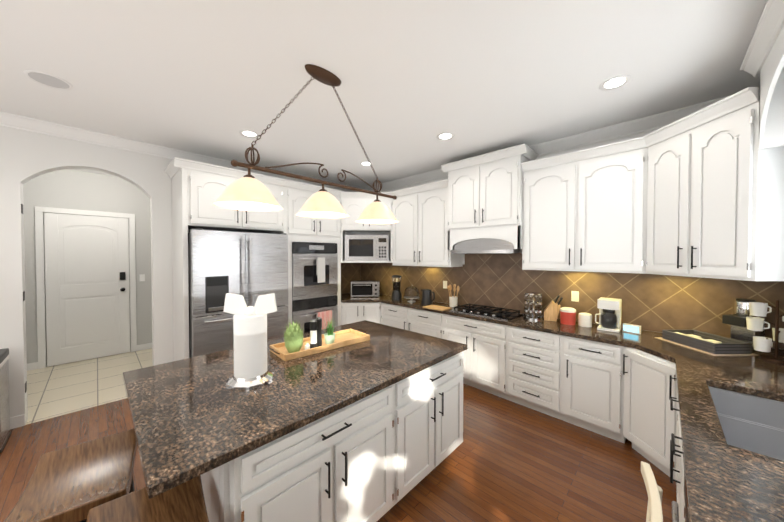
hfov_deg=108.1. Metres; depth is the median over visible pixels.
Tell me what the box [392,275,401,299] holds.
blender
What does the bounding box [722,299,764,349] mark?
pod coffee maker
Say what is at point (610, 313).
coffee maker
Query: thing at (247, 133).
recessed light
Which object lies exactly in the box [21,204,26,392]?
arch hinges
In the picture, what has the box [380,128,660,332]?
wall
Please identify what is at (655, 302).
tile backsplash
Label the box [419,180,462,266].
upper cabinet
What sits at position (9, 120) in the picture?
trim
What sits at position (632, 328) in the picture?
digital clock display
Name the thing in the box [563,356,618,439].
base cabinet
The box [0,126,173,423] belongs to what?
wall
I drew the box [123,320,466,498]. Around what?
countertop
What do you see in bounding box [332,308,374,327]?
base cabinet
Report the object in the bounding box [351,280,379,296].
toaster oven
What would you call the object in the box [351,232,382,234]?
upper cabinet
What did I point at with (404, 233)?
upper cabinet
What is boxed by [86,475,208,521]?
bar stool
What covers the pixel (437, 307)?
cutting board
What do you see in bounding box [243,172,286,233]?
upper cabinet
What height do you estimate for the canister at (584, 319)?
0.136 m
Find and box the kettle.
[421,289,434,304]
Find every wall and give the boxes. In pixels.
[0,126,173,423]
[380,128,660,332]
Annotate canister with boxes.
[560,307,575,324]
[578,313,591,326]
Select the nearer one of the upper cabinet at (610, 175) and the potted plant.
the potted plant
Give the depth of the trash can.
2.48 m
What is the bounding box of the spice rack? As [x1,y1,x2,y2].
[523,291,542,319]
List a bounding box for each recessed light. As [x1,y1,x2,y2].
[239,130,258,137]
[360,161,372,165]
[436,132,454,139]
[599,75,631,90]
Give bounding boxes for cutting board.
[423,305,451,310]
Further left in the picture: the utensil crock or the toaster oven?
the toaster oven
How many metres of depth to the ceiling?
2.02 m
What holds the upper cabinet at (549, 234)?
attached to the wall at (641, 134)
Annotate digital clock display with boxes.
[622,323,640,333]
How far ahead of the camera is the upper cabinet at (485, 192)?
3.44 m
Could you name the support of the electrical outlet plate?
attached to the tile backsplash at (655, 302)
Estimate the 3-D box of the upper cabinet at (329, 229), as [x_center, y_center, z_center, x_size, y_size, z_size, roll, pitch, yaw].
[-1.217,-0.748,4.695,0.635,0.755,0.465,1,1,44]
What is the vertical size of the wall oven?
1.580 m
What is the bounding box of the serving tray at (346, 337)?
[269,329,369,360]
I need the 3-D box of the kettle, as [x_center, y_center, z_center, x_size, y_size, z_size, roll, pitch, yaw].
[0.536,0.543,4.253,0.258,0.235,0.170,1,1,44]
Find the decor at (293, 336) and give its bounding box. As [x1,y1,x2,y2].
[284,321,303,352]
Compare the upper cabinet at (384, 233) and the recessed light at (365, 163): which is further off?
the upper cabinet at (384, 233)
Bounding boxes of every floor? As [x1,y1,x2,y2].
[0,383,676,521]
[25,348,152,424]
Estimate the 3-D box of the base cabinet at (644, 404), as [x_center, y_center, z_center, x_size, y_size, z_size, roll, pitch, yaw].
[2.185,1.173,2.199,0.611,0.874,0.612,1,1,44]
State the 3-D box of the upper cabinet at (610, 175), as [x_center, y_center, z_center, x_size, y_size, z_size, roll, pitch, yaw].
[2.170,-0.484,2.807,0.530,1.200,0.346,1,1,44]
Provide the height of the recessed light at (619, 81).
0.005 m
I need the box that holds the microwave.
[345,235,388,260]
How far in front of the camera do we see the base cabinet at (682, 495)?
1.37 m
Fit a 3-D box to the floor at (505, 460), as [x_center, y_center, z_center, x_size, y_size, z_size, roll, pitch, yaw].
[-1.213,1.664,1.346,5.350,0.080,7.500,1,1,44]
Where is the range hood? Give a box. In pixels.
[451,238,521,253]
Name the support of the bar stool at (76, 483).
on the floor at (505, 460)
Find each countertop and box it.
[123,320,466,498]
[338,292,783,402]
[675,372,783,521]
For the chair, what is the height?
0.926 m
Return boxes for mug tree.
[746,300,783,362]
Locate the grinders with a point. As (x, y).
(316, 332)
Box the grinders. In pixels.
[305,317,321,349]
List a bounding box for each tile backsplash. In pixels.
[341,263,360,293]
[361,254,783,348]
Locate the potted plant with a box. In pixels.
[323,319,334,343]
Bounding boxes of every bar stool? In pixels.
[4,429,136,521]
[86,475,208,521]
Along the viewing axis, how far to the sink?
1.37 m
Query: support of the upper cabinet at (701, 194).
attached to the wall at (641, 134)
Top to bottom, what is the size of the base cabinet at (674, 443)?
0.874 m
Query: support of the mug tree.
on the countertop at (747, 375)
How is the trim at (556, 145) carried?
attached to the wall at (641, 134)
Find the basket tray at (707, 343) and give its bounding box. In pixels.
[654,329,758,355]
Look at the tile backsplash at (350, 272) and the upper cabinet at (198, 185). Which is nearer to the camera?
the upper cabinet at (198, 185)
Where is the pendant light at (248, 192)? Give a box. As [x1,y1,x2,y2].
[213,64,398,223]
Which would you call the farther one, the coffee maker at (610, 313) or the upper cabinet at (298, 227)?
the upper cabinet at (298, 227)
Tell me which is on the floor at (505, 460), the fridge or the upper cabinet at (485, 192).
the fridge
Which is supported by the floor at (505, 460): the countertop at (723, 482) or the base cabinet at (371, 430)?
the base cabinet at (371, 430)
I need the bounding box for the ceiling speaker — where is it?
[23,70,72,89]
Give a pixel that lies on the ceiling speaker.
(48, 80)
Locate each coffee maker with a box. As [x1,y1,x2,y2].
[595,297,621,332]
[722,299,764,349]
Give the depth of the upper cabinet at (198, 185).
3.28 m
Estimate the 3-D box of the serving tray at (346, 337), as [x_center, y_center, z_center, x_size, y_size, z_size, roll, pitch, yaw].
[-0.563,0.665,2.315,0.813,0.054,0.300,-1,1,-42]
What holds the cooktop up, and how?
in the countertop at (747, 375)
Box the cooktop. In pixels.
[450,303,523,320]
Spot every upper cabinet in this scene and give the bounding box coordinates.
[175,160,242,231]
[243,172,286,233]
[271,180,318,239]
[307,188,342,239]
[331,232,354,263]
[343,192,390,231]
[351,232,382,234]
[379,232,390,262]
[391,185,418,265]
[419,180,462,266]
[447,144,534,231]
[519,152,578,270]
[579,136,642,272]
[639,80,766,280]
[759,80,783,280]
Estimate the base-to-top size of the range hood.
0.263 m
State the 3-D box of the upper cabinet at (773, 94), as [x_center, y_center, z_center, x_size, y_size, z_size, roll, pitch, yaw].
[2.608,-0.459,1.951,0.230,1.176,0.780,1,1,44]
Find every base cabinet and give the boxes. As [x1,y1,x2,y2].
[201,380,398,521]
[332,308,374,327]
[375,316,438,335]
[399,348,466,500]
[439,328,506,398]
[507,344,562,419]
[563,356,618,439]
[615,368,674,482]
[671,388,778,519]
[679,444,686,521]
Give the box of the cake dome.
[404,284,418,301]
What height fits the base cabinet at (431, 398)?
0.874 m
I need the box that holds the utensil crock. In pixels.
[447,284,459,306]
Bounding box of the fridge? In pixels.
[188,228,288,357]
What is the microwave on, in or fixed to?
in the upper cabinet at (352, 233)
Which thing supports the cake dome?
on the countertop at (747, 375)
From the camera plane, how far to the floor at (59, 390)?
3.63 m
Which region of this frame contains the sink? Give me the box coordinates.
[709,387,783,460]
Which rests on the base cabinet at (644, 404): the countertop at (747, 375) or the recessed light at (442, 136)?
the countertop at (747, 375)
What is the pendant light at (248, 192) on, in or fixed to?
hanging from the ceiling
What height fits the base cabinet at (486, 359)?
0.874 m
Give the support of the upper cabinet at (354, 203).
attached to the wall at (641, 134)
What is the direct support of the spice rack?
on the countertop at (747, 375)
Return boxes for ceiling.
[0,0,766,188]
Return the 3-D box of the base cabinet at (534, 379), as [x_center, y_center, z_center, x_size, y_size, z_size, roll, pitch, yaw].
[1.646,1.157,3.147,0.540,0.874,0.609,1,1,44]
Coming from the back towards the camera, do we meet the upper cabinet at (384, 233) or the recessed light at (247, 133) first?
the upper cabinet at (384, 233)
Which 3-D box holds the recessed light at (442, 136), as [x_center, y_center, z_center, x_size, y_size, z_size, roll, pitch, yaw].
[0.588,-1.362,3.132,0.199,0.005,0.199,0,1,20]
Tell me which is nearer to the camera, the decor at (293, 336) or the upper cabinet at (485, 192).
the decor at (293, 336)
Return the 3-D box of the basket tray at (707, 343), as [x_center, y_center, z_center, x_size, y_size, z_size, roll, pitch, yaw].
[2.500,0.650,2.293,0.340,0.085,0.460,0,1,-1]
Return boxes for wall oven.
[292,242,337,332]
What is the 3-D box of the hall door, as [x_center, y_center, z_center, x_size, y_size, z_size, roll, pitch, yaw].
[-4.703,0.395,4.513,0.098,2.355,1.189,1,1,44]
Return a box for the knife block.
[544,295,562,321]
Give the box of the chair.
[641,461,662,521]
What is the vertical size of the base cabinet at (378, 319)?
0.874 m
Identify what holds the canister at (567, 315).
on the countertop at (747, 375)
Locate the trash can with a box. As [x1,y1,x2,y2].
[0,348,10,452]
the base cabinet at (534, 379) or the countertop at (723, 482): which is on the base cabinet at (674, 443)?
the countertop at (723, 482)
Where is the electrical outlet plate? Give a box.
[571,291,578,301]
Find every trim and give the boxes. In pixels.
[0,111,358,428]
[364,89,759,191]
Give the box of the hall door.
[35,206,144,368]
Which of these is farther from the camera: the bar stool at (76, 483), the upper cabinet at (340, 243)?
the upper cabinet at (340, 243)
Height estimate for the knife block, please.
0.287 m

